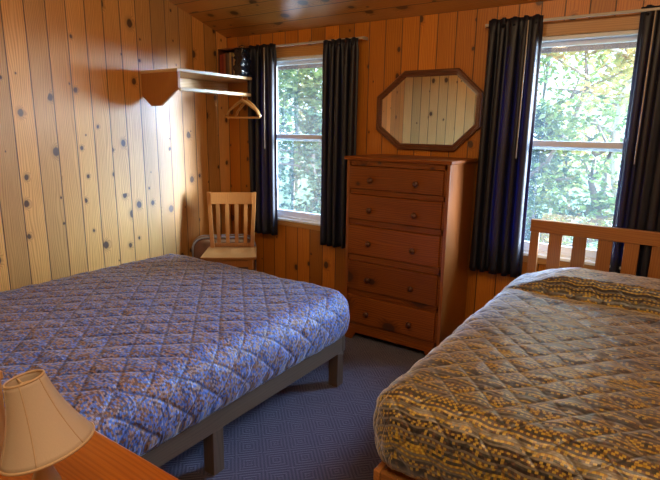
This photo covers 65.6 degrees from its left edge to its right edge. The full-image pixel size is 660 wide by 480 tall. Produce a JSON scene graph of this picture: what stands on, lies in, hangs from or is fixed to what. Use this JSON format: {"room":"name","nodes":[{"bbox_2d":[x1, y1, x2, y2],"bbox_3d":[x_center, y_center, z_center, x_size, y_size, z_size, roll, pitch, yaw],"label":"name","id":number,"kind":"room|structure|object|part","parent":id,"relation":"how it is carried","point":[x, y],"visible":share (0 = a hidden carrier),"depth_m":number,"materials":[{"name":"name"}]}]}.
{"room":"bedroom","nodes":[
{"label":"bedroom","id":0,"kind":"room"},
{"bbox_2d":[0,0,231,291],"bbox_3d":[-1.944,-0.890,3.055,0.140,3.213,3.560,9,15,33],"label":"wall","id":1,"kind":"structure","parent":0,"point":[94,175],"depth_m":3.52,"materials":[{"name":"brown wood"}]},
{"bbox_2d":[141,68,251,105],"bbox_3d":[-0.961,-1.149,3.974,0.402,0.248,0.873,9,15,33],"label":"closet shelf","id":2,"kind":"object","parent":1,"relation":"attached to","point":[158,85],"visible":0.91,"depth_m":3.71,"materials":[{"name":"brown wood"}]},
{"bbox_3d":[-1.201,-1.069,3.636,0.398,0.227,0.020,9,15,33],"label":"panel","id":3,"kind":"part","parent":2,"relation":"part of","materials":[{"name":"brown wood"}]},
{"bbox_3d":[-0.840,-1.105,3.829,0.024,0.026,0.711,9,15,33],"label":"closet rod","id":4,"kind":"part","parent":2,"relation":"part of","materials":[{"name":"brown wood"}]},
{"bbox_2d":[218,47,236,72],"bbox_3d":[-0.781,-1.432,4.172,0.210,0.225,0.150,9,15,33],"label":"cubby","id":5,"kind":"object","parent":2,"relation":"on","point":[226,50],"visible":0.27,"depth_m":4.16,"materials":[{"name":"wood"}]},
{"bbox_2d":[220,55,221,73],"bbox_3d":[-0.855,-1.425,4.214,0.018,0.172,0.118,9,15,33],"label":"book","id":6,"kind":"object","parent":5,"relation":"in","point":[220,55],"visible":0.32,"depth_m":4.16,"materials":[{"name":"red paper"}]},
{"bbox_2d":[222,54,223,73],"bbox_3d":[-0.837,-1.425,4.201,0.018,0.176,0.118,9,15,33],"label":"book","id":7,"kind":"object","parent":5,"relation":"in","point":[222,54],"visible":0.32,"depth_m":4.15,"materials":[{"name":"red paper"}]},
{"bbox_2d":[223,54,225,73],"bbox_3d":[-0.819,-1.423,4.189,0.018,0.178,0.118,9,15,33],"label":"book","id":8,"kind":"object","parent":5,"relation":"in","point":[223,54],"visible":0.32,"depth_m":4.14,"materials":[{"name":"red paper"}]},
{"bbox_2d":[225,53,227,73],"bbox_3d":[-0.801,-1.422,4.177,0.018,0.183,0.118,9,15,33],"label":"book","id":9,"kind":"object","parent":5,"relation":"in","point":[225,53],"visible":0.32,"depth_m":4.13,"materials":[{"name":"paper"}]},
{"bbox_2d":[227,53,229,74],"bbox_3d":[-0.783,-1.416,4.166,0.018,0.176,0.118,9,15,33],"label":"book","id":10,"kind":"object","parent":5,"relation":"in","point":[228,53],"visible":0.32,"depth_m":4.12,"materials":[{"name":"brown paper"}]},
{"bbox_2d":[229,52,233,74],"bbox_3d":[-0.765,-1.416,4.153,0.018,0.182,0.118,9,15,33],"label":"book","id":11,"kind":"object","parent":5,"relation":"in","point":[230,53],"visible":0.32,"depth_m":4.10,"materials":[{"name":"brown paper"}]},
{"bbox_2d":[231,56,233,74],"bbox_3d":[-0.748,-1.398,4.144,0.018,0.151,0.118,9,15,33],"label":"book","id":12,"kind":"object","parent":5,"relation":"in","point":[231,56],"visible":0.29,"depth_m":4.10,"materials":[{"name":"brown paper"}]},
{"bbox_2d":[233,45,252,77],"bbox_3d":[-0.687,-1.408,4.031,0.105,0.240,0.137,9,15,33],"label":"bag","id":13,"kind":"object","parent":2,"relation":"on","point":[242,64],"visible":0.91,"depth_m":4.00,"materials":[{"name":"plastic"}]},
{"bbox_2d":[225,92,260,118],"bbox_3d":[-0.695,-1.068,4.057,0.360,0.207,0.025,8,14,29],"label":"hanger","id":14,"kind":"object","parent":2,"relation":"hanging from","point":[241,100],"visible":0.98,"depth_m":4.05,"materials":[{"name":"wood"}]},
{"bbox_2d":[235,92,261,118],"bbox_3d":[-0.661,-1.078,4.106,0.025,0.207,0.360,-11,17,-43],"label":"hanger","id":15,"kind":"object","parent":2,"relation":"hanging from","point":[247,100],"visible":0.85,"depth_m":4.09,"materials":[{"name":"wood"}]},
{"bbox_2d":[159,332,425,479],"bbox_3d":[-0.077,1.015,2.233,4.630,0.100,3.700,9,15,33],"label":"floor","id":16,"kind":"structure","parent":0,"point":[312,428],"depth_m":2.47,"materials":[{"name":"blue carpet"}]},
{"bbox_2d":[0,430,178,479],"bbox_3d":[-0.635,0.872,1.205,0.580,0.600,0.465,9,15,33],"label":"nightstand","id":17,"kind":"object","parent":16,"relation":"on","point":[100,458],"visible":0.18,"depth_m":1.26,"materials":[{"name":"brown wood"}]},
{"bbox_2d":[0,370,4,456],"bbox_3d":[-0.853,0.436,1.220,0.080,0.240,0.128,9,15,33],"label":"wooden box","id":18,"kind":"object","parent":17,"relation":"on","point":[2,408],"visible":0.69,"depth_m":1.24,"materials":[{"name":"brown wood"}]},
{"bbox_2d":[0,369,94,479],"bbox_3d":[-0.581,0.430,1.056,0.181,0.330,0.183,9,15,33],"label":"table lamp","id":19,"kind":"object","parent":17,"relation":"on","point":[42,429],"visible":1,"depth_m":1.00,"materials":[{"name":"beige fabric"}]},
{"bbox_2d":[192,234,256,270],"bbox_3d":[-0.897,0.216,4.378,0.536,0.526,0.105,-2,13,-12],"label":"suitcase","id":20,"kind":"object","parent":16,"relation":"on","point":[201,243],"visible":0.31,"depth_m":4.27,"materials":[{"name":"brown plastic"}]},
{"bbox_2d":[200,192,255,269],"bbox_3d":[-0.792,0.088,4.094,0.422,0.895,0.431,0,12,-6],"label":"dining chair","id":21,"kind":"object","parent":16,"relation":"on","point":[236,254],"visible":0.87,"depth_m":4.19,"materials":[{"name":"brown wood"}]},
{"bbox_3d":[-0.977,0.052,4.243,0.060,0.895,0.089,0,12,-6],"label":"leg","id":22,"kind":"part","parent":21,"relation":"part of","materials":[{"name":"brown wood"}]},
{"bbox_3d":[-0.790,0.105,4.072,0.422,0.023,0.381,0,12,-6],"label":"seat","id":23,"kind":"part","parent":21,"relation":"part of","materials":[{"name":"brown wood"}]},
{"bbox_3d":[-0.804,-0.342,4.190,0.335,0.093,0.040,0,12,-6],"label":"crest rail","id":24,"kind":"part","parent":21,"relation":"part of","materials":[{"name":"brown wood"}]},
{"bbox_3d":[-0.807,0.038,4.238,0.291,0.030,0.017,0,12,-6],"label":"rail","id":25,"kind":"part","parent":21,"relation":"part of","materials":[{"name":"brown wood"}]},
{"bbox_3d":[-0.614,0.355,3.985,0.036,0.425,0.032,0,12,-6],"label":"leg","id":26,"kind":"part","parent":21,"relation":"part of","materials":[{"name":"brown wood"}]},
{"bbox_3d":[-0.641,0.050,4.277,0.060,0.895,0.089,0,12,-6],"label":"leg","id":27,"kind":"part","parent":21,"relation":"part of","materials":[{"name":"brown wood"}]},
{"bbox_2d":[141,335,344,475],"bbox_3d":[-1.096,0.747,2.476,1.470,0.289,2.032,9,15,33],"label":"platform bed","id":28,"kind":"object","parent":16,"relation":"on","point":[209,430],"visible":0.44,"depth_m":2.15,"materials":[{"name":"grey wood"}]},
{"bbox_2d":[0,253,349,456],"bbox_3d":[-1.067,0.473,2.419,1.550,0.327,2.091,9,15,33],"label":"bedspread","id":29,"kind":"object","parent":28,"relation":"on","point":[149,349],"visible":0.94,"depth_m":2.18,"materials":[{"name":"blue fabric"}]},
{"bbox_3d":[-0.486,0.875,2.145,0.060,0.199,0.060,9,15,33],"label":"leg","id":30,"kind":"part","parent":28,"relation":"part of","materials":[{"name":"wood"}]},
{"bbox_3d":[0.033,0.720,2.890,0.060,0.199,0.060,9,15,33],"label":"leg","id":31,"kind":"part","parent":28,"relation":"part of","materials":[{"name":"wood"}]},
{"bbox_3d":[-0.528,0.481,3.266,1.470,0.089,0.025,9,15,33],"label":"rail","id":32,"kind":"part","parent":28,"relation":"part of","materials":[{"name":"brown wood"}]},
{"bbox_2d":[344,154,477,354],"bbox_3d":[0.503,0.077,3.420,0.731,1.244,0.482,9,15,33],"label":"dresser","id":33,"kind":"object","parent":16,"relation":"on","point":[409,217],"visible":0.95,"depth_m":3.22,"materials":[{"name":"brown wood"}]},
{"bbox_3d":[0.235,0.039,3.627,0.020,1.222,0.438,9,15,33],"label":"panel","id":34,"kind":"part","parent":33,"relation":"part of","materials":[{"name":"brown wood"}]},
{"bbox_3d":[0.482,0.471,3.482,0.636,0.191,0.362,9,15,33],"label":"drawer","id":35,"kind":"part","parent":33,"relation":"part of","materials":[{"name":"brown wood"}]},
{"bbox_3d":[0.485,0.240,3.432,0.636,0.194,0.362,9,15,33],"label":"drawer","id":36,"kind":"part","parent":33,"relation":"part of","materials":[{"name":"brown wood"}]},
{"bbox_3d":[0.489,0.002,3.380,0.636,0.194,0.362,9,15,33],"label":"drawer","id":37,"kind":"part","parent":33,"relation":"part of","materials":[{"name":"brown wood"}]},
{"bbox_3d":[0.493,-0.212,3.333,0.636,0.160,0.362,9,15,33],"label":"drawer","id":38,"kind":"part","parent":33,"relation":"part of","materials":[{"name":"brown wood"}]},
{"bbox_3d":[0.495,-0.398,3.292,0.636,0.144,0.362,9,15,33],"label":"drawer","id":39,"kind":"part","parent":33,"relation":"part of","materials":[{"name":"brown wood"}]},
{"bbox_3d":[0.799,0.130,3.252,0.020,1.222,0.438,9,15,33],"label":"panel","id":40,"kind":"part","parent":33,"relation":"part of","materials":[{"name":"brown wood"}]},
{"bbox_2d":[373,219,659,479],"bbox_3d":[1.241,0.556,2.073,1.380,0.906,1.851,9,15,33],"label":"bed","id":41,"kind":"object","parent":16,"relation":"on","point":[632,239],"visible":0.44,"depth_m":2.88,"materials":[{"name":"brown wood"}]},
{"bbox_3d":[0.673,0.700,2.488,0.025,0.150,1.834,9,15,33],"label":"rail","id":42,"kind":"part","parent":41,"relation":"part of","materials":[{"name":"brown wood"}]},
{"bbox_3d":[0.722,0.941,1.385,1.328,0.150,0.025,9,15,33],"label":"foot rail","id":43,"kind":"part","parent":41,"relation":"part of","materials":[{"name":"brown wood"}]},
{"bbox_2d":[373,267,659,479],"bbox_3d":[1.217,0.516,2.028,1.450,0.429,1.838,9,15,33],"label":"bedspread","id":44,"kind":"object","parent":41,"relation":"on","point":[557,375],"visible":1,"depth_m":1.66,"materials":[{"name":"fabric"}]},
{"bbox_3d":[1.227,0.356,3.165,0.050,0.830,0.025,9,15,33],"label":"headboard post","id":45,"kind":"part","parent":41,"relation":"part of","materials":[{"name":"brown wood"}]},
{"bbox_3d":[1.760,-0.002,2.719,1.332,0.076,0.033,9,15,33],"label":"headboard rail","id":46,"kind":"part","parent":41,"relation":"part of","materials":[{"name":"brown wood"}]},
{"bbox_2d":[168,0,550,37],"bbox_3d":[-0.034,-1.691,1.642,4.630,1.226,3.700,9,15,33],"label":"ceiling","id":47,"kind":"structure","parent":0,"point":[229,18],"depth_m":3.62,"materials":[{"name":"brown wood"}]},
{"bbox_2d":[227,0,659,320],"bbox_3d":[0.945,-0.392,3.430,4.630,2.169,0.140,9,15,33],"label":"wall","id":48,"kind":"structure","parent":0,"point":[458,39],"depth_m":3.57,"materials":[{"name":"brown wood"}]},
{"bbox_2d":[276,44,322,230],"bbox_3d":[-0.211,-0.789,4.056,0.930,1.417,0.017,9,15,33],"label":"trim","id":49,"kind":"structure","parent":48,"relation":"attached to","point":[316,49],"depth_m":3.97,"materials":[{"name":"brown wood"}]},
{"bbox_2d":[277,55,322,225],"bbox_3d":[-0.182,-0.783,4.102,0.830,1.299,0.155,9,15,33],"label":"window","id":50,"kind":"structure","parent":48,"relation":"in","point":[284,215],"depth_m":4.15,"materials":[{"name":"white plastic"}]},
{"bbox_3d":[-0.225,-0.147,4.190,0.830,0.018,0.035,9,15,33],"label":"sill","id":51,"kind":"part","parent":50,"relation":"part of","materials":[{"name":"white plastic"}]},
{"bbox_3d":[-0.189,-0.510,4.157,0.746,0.674,0.031,9,15,33],"label":"sash","id":52,"kind":"part","parent":50,"relation":"part of","materials":[{"name":"white plastic"}]},
{"bbox_3d":[-0.161,-1.097,4.056,0.746,0.621,0.030,9,15,33],"label":"sash","id":53,"kind":"part","parent":50,"relation":"part of","materials":[{"name":"white plastic"}]},
{"bbox_2d":[276,36,367,46],"bbox_3d":[-0.202,-1.481,3.874,1.092,0.020,0.069,9,15,33],"label":"curtain rod","id":54,"kind":"object","parent":48,"relation":"attached to","point":[363,37],"visible":0.59,"depth_m":3.81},
{"bbox_2d":[247,43,277,234],"bbox_3d":[-0.564,-0.798,4.196,0.287,1.520,0.081,10,15,36],"label":"curtain","id":55,"kind":"object","parent":54,"relation":"hanging from","point":[262,132],"visible":0.9,"depth_m":4.17,"materials":[{"name":"black fabric"}]},
{"bbox_2d":[320,37,358,248],"bbox_3d":[0.057,-0.688,3.796,0.296,1.515,0.071,9,15,33],"label":"curtain","id":56,"kind":"object","parent":54,"relation":"hanging from","point":[340,68],"visible":0.95,"depth_m":3.75,"materials":[{"name":"black fabric"}]},
{"bbox_2d":[376,68,483,151],"bbox_3d":[0.646,-0.867,3.437,0.756,0.525,0.024,9,15,33],"label":"mirror","id":57,"kind":"object","parent":48,"relation":"attached to","point":[433,109],"visible":0.98,"depth_m":3.42,"materials":[{"name":"brown mirror"}]},
{"bbox_2d":[277,42,636,69],"bbox_3d":[1.109,-1.357,3.443,6.350,0.185,0.390,9,15,33],"label":"trim","id":58,"kind":"structure","parent":48,"relation":"attached to","point":[624,44],"depth_m":3.34,"materials":[{"name":"white wood"}]},
{"bbox_2d":[485,7,659,28],"bbox_3d":[1.441,-1.217,2.783,1.192,0.020,0.069,9,15,33],"label":"curtain rod","id":59,"kind":"object","parent":48,"relation":"attached to","point":[655,8],"visible":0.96,"depth_m":2.74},
{"bbox_2d":[469,14,543,277],"bbox_3d":[1.056,-0.538,3.123,0.338,1.540,0.095,9,15,33],"label":"curtain","id":60,"kind":"object","parent":59,"relation":"hanging from","point":[515,43],"visible":1,"depth_m":3.10,"materials":[{"name":"fabric"}]},
{"bbox_2d":[609,5,659,276],"bbox_3d":[1.735,-0.435,2.700,0.356,1.530,0.080,9,15,33],"label":"curtain","id":61,"kind":"object","parent":59,"relation":"hanging from","point":[637,203],"visible":0.75,"depth_m":2.74,"materials":[{"name":"fabric"}]},
{"bbox_2d":[523,29,638,269],"bbox_3d":[1.453,-0.519,3.015,0.830,1.299,0.155,9,15,33],"label":"window","id":62,"kind":"structure","parent":48,"relation":"in","point":[627,35],"depth_m":2.96,"materials":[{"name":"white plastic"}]},
{"bbox_3d":[1.409,0.116,3.104,0.830,0.018,0.035,9,15,33],"label":"sill","id":63,"kind":"part","parent":62,"relation":"part of","materials":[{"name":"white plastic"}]},
{"bbox_3d":[1.446,-0.247,3.071,0.746,0.674,0.031,9,15,33],"label":"sash","id":64,"kind":"part","parent":62,"relation":"part of","materials":[{"name":"white plastic"}]},
{"bbox_3d":[1.473,-0.834,2.970,0.746,0.621,0.030,9,15,33],"label":"sash","id":65,"kind":"part","parent":62,"relation":"part of","materials":[{"name":"white plastic"}]},
{"bbox_2d":[523,14,639,269],"bbox_3d":[1.424,-0.526,2.970,0.930,1.417,0.017,9,15,33],"label":"trim","id":66,"kind":"structure","parent":48,"relation":"attached to","point":[622,22],"depth_m":2.83,"materials":[{"name":"brown wood"}]},
{"label":"outside","id":67,"kind":"structure","parent":0,"visible":0},
{"bbox_2d":[278,151,620,249],"bbox_3d":[9.751,-2.895,24.597,55.000,0.100,44.860,9,15,33],"label":"ground","id":68,"kind":"structure","parent":67,"point":[302,182],"depth_m":18.38,"materials":[{"name":"green plant"}]},
{"bbox_2d":[277,70,310,210],"bbox_3d":[-1.264,-2.186,9.637,2.975,4.949,2.848,9,15,33],"label":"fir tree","id":69,"kind":"object","parent":68,"relation":"on","point":[279,110],"visible":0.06,"depth_m":9.61,"materials":[{"name":"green plant"}]},
{"bbox_2d":[277,69,320,191],"bbox_3d":[-1.120,-6.700,17.184,5.988,10.163,5.716,-9,16,-37],"label":"leafy tree","id":70,"kind":"object","parent":68,"relation":"on","point":[302,84],"visible":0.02,"depth_m":17.37,"materials":[{"name":"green plant"}]},
{"bbox_2d":[277,68,321,210],"bbox_3d":[-0.052,-2.707,9.132,3.421,5.835,2.894,-4,13,-21],"label":"leafy tree","id":71,"kind":"object","parent":68,"relation":"on","point":[311,86],"visible":0.16,"depth_m":8.46,"materials":[{"name":"green plant"}]},
{"bbox_2d":[277,69,321,209],"bbox_3d":[-1.002,-3.946,12.053,3.417,6.981,4.053,0,12,-3],"label":"leafy tree","id":72,"kind":"object","parent":68,"relation":"on","point":[297,131],"visible":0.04,"depth_m":12.04,"materials":[{"name":"green plant"}]},
{"bbox_2d":[278,106,321,213],"bbox_3d":[-0.240,-0.472,6.853,1.819,2.558,1.899,9,15,33],"label":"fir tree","id":73,"kind":"object","parent":68,"relation":"on","point":[312,160],"visible":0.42,"depth_m":6.60,"materials":[{"name":"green plant"}]},
{"bbox_2d":[524,104,596,248],"bbox_3d":[2.952,-0.540,7.301,2.256,2.700,2.262,9,15,33],"label":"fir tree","id":74,"kind":"object","parent":68,"relation":"on","point":[543,159],"visible":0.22,"depth_m":6.95,"materials":[{"name":"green plant"}]},
{"bbox_2d":[532,49,620,197],"bbox_3d":[5.387,-4.899,13.193,5.001,8.550,4.966,9,15,33],"label":"leafy tree","id":75,"kind":"object","parent":68,"relation":"on","point":[592,79],"visible":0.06,"depth_m":12.62,"materials":[{"name":"green plant"}]},
{"bbox_2d":[526,91,628,249],"bbox_3d":[3.445,-0.516,6.643,1.798,2.730,2.026,9,15,33],"label":"leafy tree","id":76,"kind":"object","parent":68,"relation":"on","point":[595,207],"visible":0.62,"depth_m":6.37,"materials":[{"name":"green plant"}]},
{"bbox_2d":[535,48,628,225],"bbox_3d":[6.681,-4.587,11.682,5.165,8.629,5.113,9,15,33],"label":"leafy tree","id":77,"kind":"object","parent":68,"relation":"on","point":[553,68],"visible":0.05,"depth_m":11.91,"materials":[{"name":"green plant"}]},
{"bbox_2d":[533,48,634,205],"bbox_3d":[4.839,-2.553,8.050,3.837,6.151,3.449,9,15,33],"label":"leafy tree","id":78,"kind":"object","parent":68,"relation":"on","point":[592,61],"visible":0.04,"depth_m":8.97,"materials":[{"name":"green plant"}]},
{"bbox_2d":[540,48,633,240],"bbox_3d":[4.474,-3.032,9.129,3.870,6.614,3.884,9,15,33],"label":"leafy tree","id":79,"kind":"object","parent":68,"relation":"on","point":[604,77],"visible":0.06,"depth_m":9.03,"materials":[{"name":"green plant"}]},
{"bbox_2d":[551,48,635,226],"bbox_3d":[3.670,-1.293,6.535,1.346,4.308,1.321,9,15,33],"label":"leafy tree","id":80,"kind":"object","parent":68,"relation":"on","point":[624,59],"visible":0.28,"depth_m":6.37,"materials":[{"name":"green plant"}]}
]}

